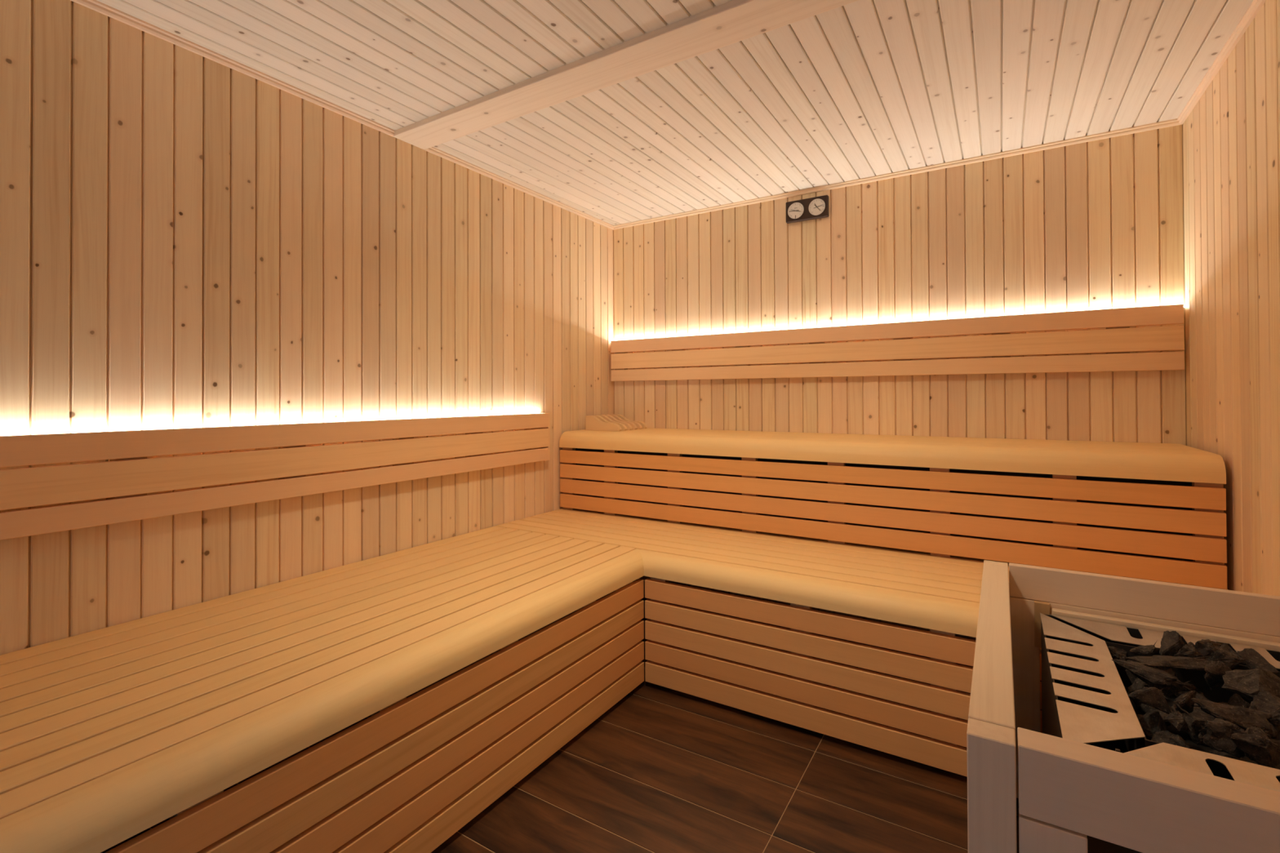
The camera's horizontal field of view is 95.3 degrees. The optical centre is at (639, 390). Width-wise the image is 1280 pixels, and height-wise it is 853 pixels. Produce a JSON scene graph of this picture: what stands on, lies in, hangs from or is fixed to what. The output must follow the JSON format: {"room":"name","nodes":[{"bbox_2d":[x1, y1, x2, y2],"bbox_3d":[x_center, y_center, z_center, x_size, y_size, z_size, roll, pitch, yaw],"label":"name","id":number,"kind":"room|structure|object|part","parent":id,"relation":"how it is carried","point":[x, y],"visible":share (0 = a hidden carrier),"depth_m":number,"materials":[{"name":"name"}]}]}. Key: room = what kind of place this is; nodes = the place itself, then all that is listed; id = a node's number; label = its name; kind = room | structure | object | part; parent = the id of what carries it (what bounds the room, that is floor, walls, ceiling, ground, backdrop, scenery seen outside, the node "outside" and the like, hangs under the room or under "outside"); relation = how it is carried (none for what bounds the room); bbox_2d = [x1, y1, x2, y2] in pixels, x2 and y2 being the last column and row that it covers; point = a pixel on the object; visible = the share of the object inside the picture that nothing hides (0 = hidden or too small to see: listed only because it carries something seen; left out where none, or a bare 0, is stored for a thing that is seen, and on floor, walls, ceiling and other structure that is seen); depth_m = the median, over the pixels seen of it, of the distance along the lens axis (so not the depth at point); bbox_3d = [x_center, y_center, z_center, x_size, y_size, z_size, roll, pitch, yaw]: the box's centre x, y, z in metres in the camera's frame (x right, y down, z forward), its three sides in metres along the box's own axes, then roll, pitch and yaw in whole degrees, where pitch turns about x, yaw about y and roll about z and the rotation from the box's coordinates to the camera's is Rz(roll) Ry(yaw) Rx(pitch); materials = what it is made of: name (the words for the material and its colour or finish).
{"room":"spa","nodes":[
{"label":"spa","id":0,"kind":"room"},
{"bbox_2d":[0,0,614,655],"bbox_3d":[-1.198,0.008,2.368,0.080,2.453,3.774,-1,-1,32],"label":"wall","id":1,"kind":"structure","parent":0,"point":[188,239],"depth_m":2.00,"materials":[{"name":"brown wood"}]},
{"bbox_2d":[70,0,395,136],"bbox_3d":[-1.607,-1.112,1.630,0.020,0.022,2.076,-1,-1,32],"label":"trim","id":2,"kind":"structure","parent":1,"relation":"attached to","point":[96,6],"depth_m":1.96,"materials":[{"name":"brown wood"}]},
{"bbox_2d":[0,413,550,540],"bbox_3d":[-1.144,0.254,2.315,0.062,0.264,2.322,-1,-1,32],"label":"backrest","id":3,"kind":"object","parent":1,"relation":"attached to","point":[126,479],"visible":1,"depth_m":1.91,"materials":[{"name":"brown wood"}]},
{"bbox_3d":[-1.131,0.161,2.299,0.020,0.079,2.308,-1,-1,32],"label":"rail","id":4,"kind":"part","parent":3,"relation":"part of","materials":[{"name":"brown wood"}]},
{"bbox_3d":[-1.130,0.259,2.298,0.020,0.102,2.308,-1,-1,32],"label":"rail","id":5,"kind":"part","parent":3,"relation":"part of","materials":[{"name":"brown wood"}]},
{"bbox_2d":[424,146,613,229],"bbox_3d":[-0.577,-1.102,3.294,0.020,0.022,1.510,-1,-1,32],"label":"trim","id":6,"kind":"structure","parent":1,"relation":"attached to","point":[433,150],"depth_m":3.11,"materials":[{"name":"brown wood"}]},
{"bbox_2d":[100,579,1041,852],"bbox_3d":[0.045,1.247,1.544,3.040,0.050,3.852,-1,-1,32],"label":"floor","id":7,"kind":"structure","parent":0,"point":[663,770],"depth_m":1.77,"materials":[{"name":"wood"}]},
{"bbox_2d":[0,525,644,852],"bbox_3d":[-1.040,0.946,1.615,0.954,0.519,2.663,-1,-1,32],"label":"bench","id":8,"kind":"object","parent":7,"relation":"on","point":[108,735],"visible":1,"depth_m":1.47,"materials":[{"name":"brown wood"}]},
{"bbox_2d":[496,507,1228,777],"bbox_3d":[0.610,0.946,2.461,2.873,0.519,0.700,-1,-1,32],"label":"bench","id":9,"kind":"object","parent":7,"relation":"on","point":[940,594],"visible":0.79,"depth_m":2.12,"materials":[{"name":"brown wood"}]},
{"bbox_2d":[559,427,1226,589],"bbox_3d":[0.890,0.460,2.929,2.842,0.455,0.588,-1,-1,32],"label":"bench","id":10,"kind":"object","parent":9,"relation":"on","point":[1154,512],"visible":0.89,"depth_m":2.41,"materials":[{"name":"brown wood"}]},
{"bbox_2d":[585,413,647,431],"bbox_3d":[-0.142,0.199,3.654,0.250,0.088,0.323,-1,-1,32],"label":"headrest cover","id":11,"kind":"object","parent":10,"relation":"on","point":[617,422],"visible":1,"depth_m":3.57,"materials":[{"name":"brown wood"}]},
{"bbox_2d":[966,560,1279,852],"bbox_3d":[1.061,0.856,1.135,0.691,0.715,1.060,-1,-1,32],"label":"guard","id":12,"kind":"object","parent":7,"relation":"on","point":[1067,791],"visible":0.84,"depth_m":0.85,"materials":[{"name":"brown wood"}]},
{"bbox_3d":[0.796,0.559,1.310,0.062,0.095,0.973,-1,-1,32],"label":"rail","id":13,"kind":"part","parent":12,"relation":"part of","materials":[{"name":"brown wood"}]},
{"bbox_3d":[0.527,0.862,0.871,0.062,0.704,0.050,-1,-1,32],"label":"corner post","id":14,"kind":"part","parent":12,"relation":"part of","materials":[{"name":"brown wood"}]},
{"bbox_3d":[1.062,0.562,1.740,0.062,0.095,0.033,-1,-1,32],"label":"rail","id":15,"kind":"part","parent":12,"relation":"part of","materials":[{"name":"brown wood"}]},
{"bbox_3d":[1.340,0.547,1.530,0.627,0.091,0.027,-1,-1,32],"label":"rail","id":16,"kind":"part","parent":12,"relation":"part of","materials":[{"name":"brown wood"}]},
{"bbox_3d":[0.824,0.556,0.695,0.626,0.099,0.056,-1,-1,32],"label":"rail","id":17,"kind":"part","parent":12,"relation":"part of","materials":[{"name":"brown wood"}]},
{"bbox_3d":[1.340,0.654,1.526,0.486,0.124,0.022,-1,-1,32],"label":"rail","id":18,"kind":"part","parent":12,"relation":"part of","materials":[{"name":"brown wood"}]},
{"bbox_3d":[1.333,0.615,1.493,0.455,0.025,0.022,-1,-1,32],"label":"rail","id":19,"kind":"part","parent":12,"relation":"part of","materials":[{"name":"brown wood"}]},
{"bbox_2d":[1040,613,1279,852],"bbox_3d":[1.149,0.912,1.153,0.550,0.603,0.735,-1,-1,32],"label":"heater","id":20,"kind":"object","parent":7,"relation":"on","point":[1086,700],"visible":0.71,"depth_m":1.24,"materials":[{"name":"metal"}]},
{"bbox_3d":[0.917,0.835,1.297,0.002,0.441,0.733,-1,-1,32],"label":"panel","id":21,"kind":"part","parent":20,"relation":"part of","materials":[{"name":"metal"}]},
{"bbox_3d":[0.972,0.615,1.276,0.125,0.004,0.715,-1,-1,32],"label":"collar plate","id":22,"kind":"part","parent":20,"relation":"part of","materials":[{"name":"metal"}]},
{"bbox_3d":[0.957,0.831,0.844,0.541,0.441,0.002,-1,-1,32],"label":"panel","id":23,"kind":"part","parent":20,"relation":"part of","materials":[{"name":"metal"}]},
{"bbox_2d":[1107,646,1127,668],"bbox_3d":[1.168,0.649,1.416,0.057,0.053,0.030,0,-1,-11],"label":"stone","id":24,"kind":"object","parent":20,"relation":"in","point":[1116,653],"visible":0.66,"depth_m":1.41,"materials":[{"name":"stone"}]},
{"bbox_2d":[1124,669,1137,684],"bbox_3d":[1.178,0.685,1.365,0.050,0.061,0.066,0,-1,22],"label":"stone","id":25,"kind":"object","parent":20,"relation":"on","point":[1131,676],"visible":0.09,"depth_m":1.37,"materials":[{"name":"stone"}]},
{"bbox_2d":[1127,678,1151,710],"bbox_3d":[1.126,0.683,1.313,0.049,0.064,0.069,-1,-1,30],"label":"stone","id":26,"kind":"object","parent":20,"relation":"on","point":[1138,684],"visible":0.38,"depth_m":1.31,"materials":[{"name":"stone"}]},
{"bbox_2d":[1129,641,1159,654],"bbox_3d":[1.196,0.607,1.374,0.085,0.035,0.031,0,-1,-7],"label":"stone","id":27,"kind":"object","parent":20,"relation":"on","point":[1148,649],"visible":1,"depth_m":1.37,"materials":[{"name":"stone"}]},
{"bbox_2d":[1111,658,1191,693],"bbox_3d":[1.114,0.622,1.270,0.139,0.051,0.056,0,-1,19],"label":"stone","id":28,"kind":"object","parent":20,"relation":"on","point":[1154,677],"visible":0.96,"depth_m":1.26,"materials":[{"name":"stone"}]},
{"bbox_2d":[1136,711,1167,740],"bbox_3d":[1.036,0.682,1.177,0.056,0.066,0.060,-1,-1,39],"label":"stone","id":29,"kind":"object","parent":20,"relation":"on","point":[1151,723],"visible":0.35,"depth_m":1.17,"materials":[{"name":"stone"}]},
{"bbox_2d":[1128,686,1171,714],"bbox_3d":[1.028,0.622,1.183,0.078,0.047,0.043,0,-1,17],"label":"stone","id":30,"kind":"object","parent":29,"relation":"on","point":[1153,697],"visible":0.98,"depth_m":1.17,"materials":[{"name":"brown stone"}]},
{"bbox_2d":[1139,703,1175,726],"bbox_3d":[1.109,0.686,1.238,0.048,0.054,0.079,0,-1,13],"label":"stone","id":31,"kind":"object","parent":20,"relation":"on","point":[1145,708],"visible":0.27,"depth_m":1.23,"materials":[{"name":"stone"}]},
{"bbox_3d":[1.340,0.835,1.464,0.541,0.441,0.002,-1,-1,32],"label":"panel","id":32,"kind":"part","parent":20,"relation":"part of","materials":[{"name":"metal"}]},
{"bbox_3d":[1.319,0.614,1.413,0.528,0.004,0.118,-1,-1,32],"label":"collar plate","id":33,"kind":"part","parent":20,"relation":"part of","materials":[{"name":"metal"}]},
{"bbox_2d":[1156,666,1177,698],"bbox_3d":[1.148,0.637,1.274,0.066,0.063,0.047,0,-1,-40],"label":"stone","id":34,"kind":"object","parent":20,"relation":"on","point":[1167,669],"visible":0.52,"depth_m":1.27,"materials":[{"name":"stone"}]},
{"bbox_2d":[1125,654,1219,671],"bbox_3d":[1.206,0.598,1.294,0.220,0.029,0.049,0,0,4],"label":"stone","id":35,"kind":"object","parent":34,"relation":"on","point":[1180,662],"visible":0.88,"depth_m":1.28,"materials":[{"name":"stone"}]},
{"bbox_2d":[1151,729,1191,748],"bbox_3d":[1.008,0.672,1.109,0.055,0.039,0.056,0,-1,-39],"label":"stone","id":36,"kind":"object","parent":20,"relation":"in","point":[1164,736],"visible":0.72,"depth_m":1.10,"materials":[{"name":"stone"}]},
{"bbox_2d":[1166,711,1189,731],"bbox_3d":[1.030,0.634,1.121,0.033,0.031,0.032,0,-1,-14],"label":"stone","id":37,"kind":"object","parent":36,"relation":"on","point":[1176,719],"visible":1,"depth_m":1.11,"materials":[{"name":"brown stone"}]},
{"bbox_2d":[1159,631,1184,656],"bbox_3d":[1.235,0.593,1.357,0.051,0.069,0.030,0,-1,21],"label":"stone","id":38,"kind":"object","parent":20,"relation":"on","point":[1171,642],"visible":0.75,"depth_m":1.35,"materials":[{"name":"stone"}]},
{"bbox_2d":[1173,641,1205,659],"bbox_3d":[1.263,0.605,1.329,0.074,0.055,0.044,0,-1,-22],"label":"stone","id":39,"kind":"object","parent":20,"relation":"in","point":[1188,650],"visible":0.41,"depth_m":1.32,"materials":[{"name":"stone"}]},
{"bbox_2d":[1194,639,1231,657],"bbox_3d":[1.301,0.587,1.323,0.088,0.044,0.044,0,-1,-6],"label":"stone","id":40,"kind":"object","parent":39,"relation":"on","point":[1206,646],"visible":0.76,"depth_m":1.31,"materials":[{"name":"stone"}]},
{"bbox_2d":[1171,703,1214,726],"bbox_3d":[1.145,0.681,1.206,0.063,0.055,0.071,0,-1,-32],"label":"stone","id":41,"kind":"object","parent":20,"relation":"on","point":[1197,714],"visible":0.2,"depth_m":1.20,"materials":[{"name":"stone"}]},
{"bbox_2d":[1173,690,1213,703],"bbox_3d":[1.200,0.684,1.257,0.046,0.058,0.077,0,0,2],"label":"stone","id":42,"kind":"object","parent":20,"relation":"on","point":[1201,696],"visible":0.19,"depth_m":1.26,"materials":[{"name":"stone"}]},
{"bbox_2d":[1183,680,1203,694],"bbox_3d":[1.234,0.676,1.322,0.069,0.047,0.044,0,0,-4],"label":"stone","id":43,"kind":"object","parent":20,"relation":"on","point":[1190,686],"visible":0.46,"depth_m":1.31,"materials":[{"name":"brown stone"}]},
{"bbox_2d":[1186,720,1208,746],"bbox_3d":[1.121,0.672,1.144,0.078,0.051,0.038,-1,-1,28],"label":"stone","id":44,"kind":"object","parent":20,"relation":"in","point":[1193,732],"visible":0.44,"depth_m":1.15,"materials":[{"name":"stone"}]},
{"bbox_2d":[1163,690,1195,714],"bbox_3d":[1.068,0.620,1.155,0.075,0.046,0.042,0,-1,-40],"label":"stone","id":45,"kind":"object","parent":44,"relation":"on","point":[1183,704],"visible":0.99,"depth_m":1.15,"materials":[{"name":"brown stone"}]},
{"bbox_3d":[1.006,0.611,0.884,0.505,0.004,0.124,-1,-1,32],"label":"collar plate","id":46,"kind":"part","parent":20,"relation":"part of","materials":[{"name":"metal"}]},
{"bbox_2d":[1204,660,1231,689],"bbox_3d":[1.228,0.609,1.243,0.066,0.066,0.030,0,0,-1],"label":"stone","id":47,"kind":"object","parent":20,"relation":"on","point":[1215,670],"visible":0.94,"depth_m":1.23,"materials":[{"name":"stone"}]},
{"bbox_2d":[1198,718,1245,758],"bbox_3d":[1.055,0.625,1.057,0.063,0.055,0.055,-1,-1,42],"label":"stone","id":48,"kind":"object","parent":20,"relation":"on","point":[1216,734],"visible":0.93,"depth_m":1.04,"materials":[{"name":"stone"}]},
{"bbox_2d":[1204,644,1244,668],"bbox_3d":[1.301,0.595,1.300,0.070,0.056,0.040,0,-1,17],"label":"stone","id":49,"kind":"object","parent":20,"relation":"on","point":[1229,657],"visible":0.63,"depth_m":1.29,"materials":[{"name":"stone"}]},
{"bbox_2d":[1209,750,1248,762],"bbox_3d":[1.081,0.689,1.065,0.054,0.050,0.066,-1,-1,41],"label":"stone","id":50,"kind":"object","parent":20,"relation":"on","point":[1215,752],"visible":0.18,"depth_m":1.07,"materials":[{"name":"stone"}]},
{"bbox_2d":[1226,693,1250,708],"bbox_3d":[1.262,0.681,1.227,0.066,0.068,0.054,0,-1,-34],"label":"stone","id":51,"kind":"object","parent":20,"relation":"on","point":[1235,700],"visible":0.3,"depth_m":1.23,"materials":[{"name":"brown stone"}]},
{"bbox_2d":[1222,668,1279,701],"bbox_3d":[1.260,0.600,1.190,0.133,0.067,0.070,0,-1,-15],"label":"stone","id":52,"kind":"object","parent":20,"relation":"on","point":[1247,684],"visible":0.8,"depth_m":1.18,"materials":[{"name":"stone"}]},
{"bbox_2d":[1236,648,1278,673],"bbox_3d":[1.322,0.597,1.263,0.088,0.055,0.060,0,-1,-10],"label":"stone","id":53,"kind":"object","parent":20,"relation":"on","point":[1253,660],"visible":0.62,"depth_m":1.27,"materials":[{"name":"stone"}]},
{"bbox_2d":[1253,738,1279,761],"bbox_3d":[1.185,0.685,1.091,0.071,0.055,0.061,0,-1,6],"label":"stone","id":54,"kind":"object","parent":20,"relation":"on","point":[1277,742],"visible":0.03,"depth_m":1.09,"materials":[{"name":"stone"}]},
{"bbox_2d":[1191,697,1279,740],"bbox_3d":[1.125,0.624,1.103,0.130,0.058,0.058,-1,-1,35],"label":"stone","id":55,"kind":"object","parent":54,"relation":"on","point":[1243,717],"visible":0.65,"depth_m":1.10,"materials":[{"name":"brown stone"}]},
{"bbox_2d":[1248,690,1279,725],"bbox_3d":[1.208,0.609,1.115,0.076,0.062,0.050,0,-1,-17],"label":"stone","id":56,"kind":"object","parent":54,"relation":"on","point":[1266,701],"visible":0.75,"depth_m":1.11,"materials":[{"name":"brown stone"}]},
{"bbox_2d":[1271,724,1277,739],"bbox_3d":[1.220,0.678,1.161,0.070,0.057,0.066,-1,-1,29],"label":"stone","id":57,"kind":"object","parent":20,"relation":"on","point":[1274,731],"visible":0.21,"depth_m":1.13,"materials":[{"name":"stone"}]},
{"bbox_3d":[1.141,0.685,1.026,0.078,0.058,0.063,0,-1,-20],"label":"stone","id":58,"kind":"object","parent":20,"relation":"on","visible":0},
{"bbox_2d":[1231,725,1279,768],"bbox_3d":[1.093,0.622,1.029,0.102,0.065,0.049,0,-1,-25],"label":"stone","id":59,"kind":"object","parent":58,"relation":"on","point":[1254,742],"visible":0.99,"depth_m":1.01,"materials":[{"name":"stone"}]},
{"bbox_2d":[96,0,1253,225],"bbox_3d":[0.056,-1.171,1.599,2.905,0.080,3.772,-1,-1,32],"label":"ceiling","id":60,"kind":"structure","parent":0,"point":[860,89],"depth_m":2.10,"materials":[{"name":"brown wood"}]},
{"bbox_2d":[392,0,858,150],"bbox_3d":[0.198,-1.124,1.830,2.880,0.034,0.163,-1,-1,32],"label":"ceiling beam","id":61,"kind":"structure","parent":60,"relation":"attached to","point":[734,21],"depth_m":1.97,"materials":[{"name":"brown wood"}]},
{"bbox_2d":[613,124,1186,653],"bbox_3d":[1.067,0.005,3.217,3.000,2.453,0.080,-1,-1,32],"label":"wall","id":62,"kind":"structure","parent":0,"point":[1095,224],"depth_m":2.92,"materials":[{"name":"brown wood"}]},
{"bbox_2d":[786,195,828,223],"bbox_3d":[0.928,-1.007,3.244,0.234,0.117,0.030,-1,-1,32],"label":"thermometer","id":63,"kind":"object","parent":62,"relation":"attached to","point":[816,207],"visible":1,"depth_m":3.23,"materials":[{"name":"brown wood"}]},
{"bbox_2d":[610,304,1184,381],"bbox_3d":[1.032,-0.207,3.157,2.842,0.269,0.061,-1,-1,32],"label":"backrest","id":64,"kind":"object","parent":62,"relation":"attached to","point":[1117,340],"visible":1,"depth_m":2.87,"materials":[{"name":"brown wood"}]},
{"bbox_3d":[1.020,-0.302,3.140,2.842,0.079,0.020,-1,-1,32],"label":"rail","id":65,"kind":"part","parent":64,"relation":"part of","materials":[{"name":"brown wood"}]},
{"bbox_3d":[1.021,-0.205,3.139,2.842,0.100,0.020,-1,-1,32],"label":"rail","id":66,"kind":"part","parent":64,"relation":"part of","materials":[{"name":"brown wood"}]},
{"bbox_3d":[1.021,-0.110,3.139,2.842,0.075,0.020,-1,-1,32],"label":"rail","id":67,"kind":"part","parent":64,"relation":"part of","materials":[{"name":"brown wood"}]},
{"bbox_2d":[612,118,1182,230],"bbox_3d":[1.036,-1.110,3.184,2.880,0.022,0.020,-1,-1,32],"label":"trim","id":68,"kind":"structure","parent":62,"relation":"attached to","point":[1163,124],"depth_m":2.93,"materials":[{"name":"brown wood"}]},
{"bbox_2d":[1182,0,1279,596],"bbox_3d":[1.319,-0.017,0.811,0.080,2.453,3.772,-1,-1,32],"label":"wall","id":69,"kind":"structure","parent":0,"point":[1231,136],"depth_m":1.87,"materials":[{"name":"brown wood"}]},
{"bbox_2d":[1177,0,1266,124],"bbox_3d":[1.855,-1.126,1.790,0.020,0.022,1.510,-1,-1,32],"label":"trim","id":70,"kind":"structure","parent":69,"relation":"attached to","point":[1255,6],"depth_m":1.95,"materials":[{"name":"brown wood"}]}
]}

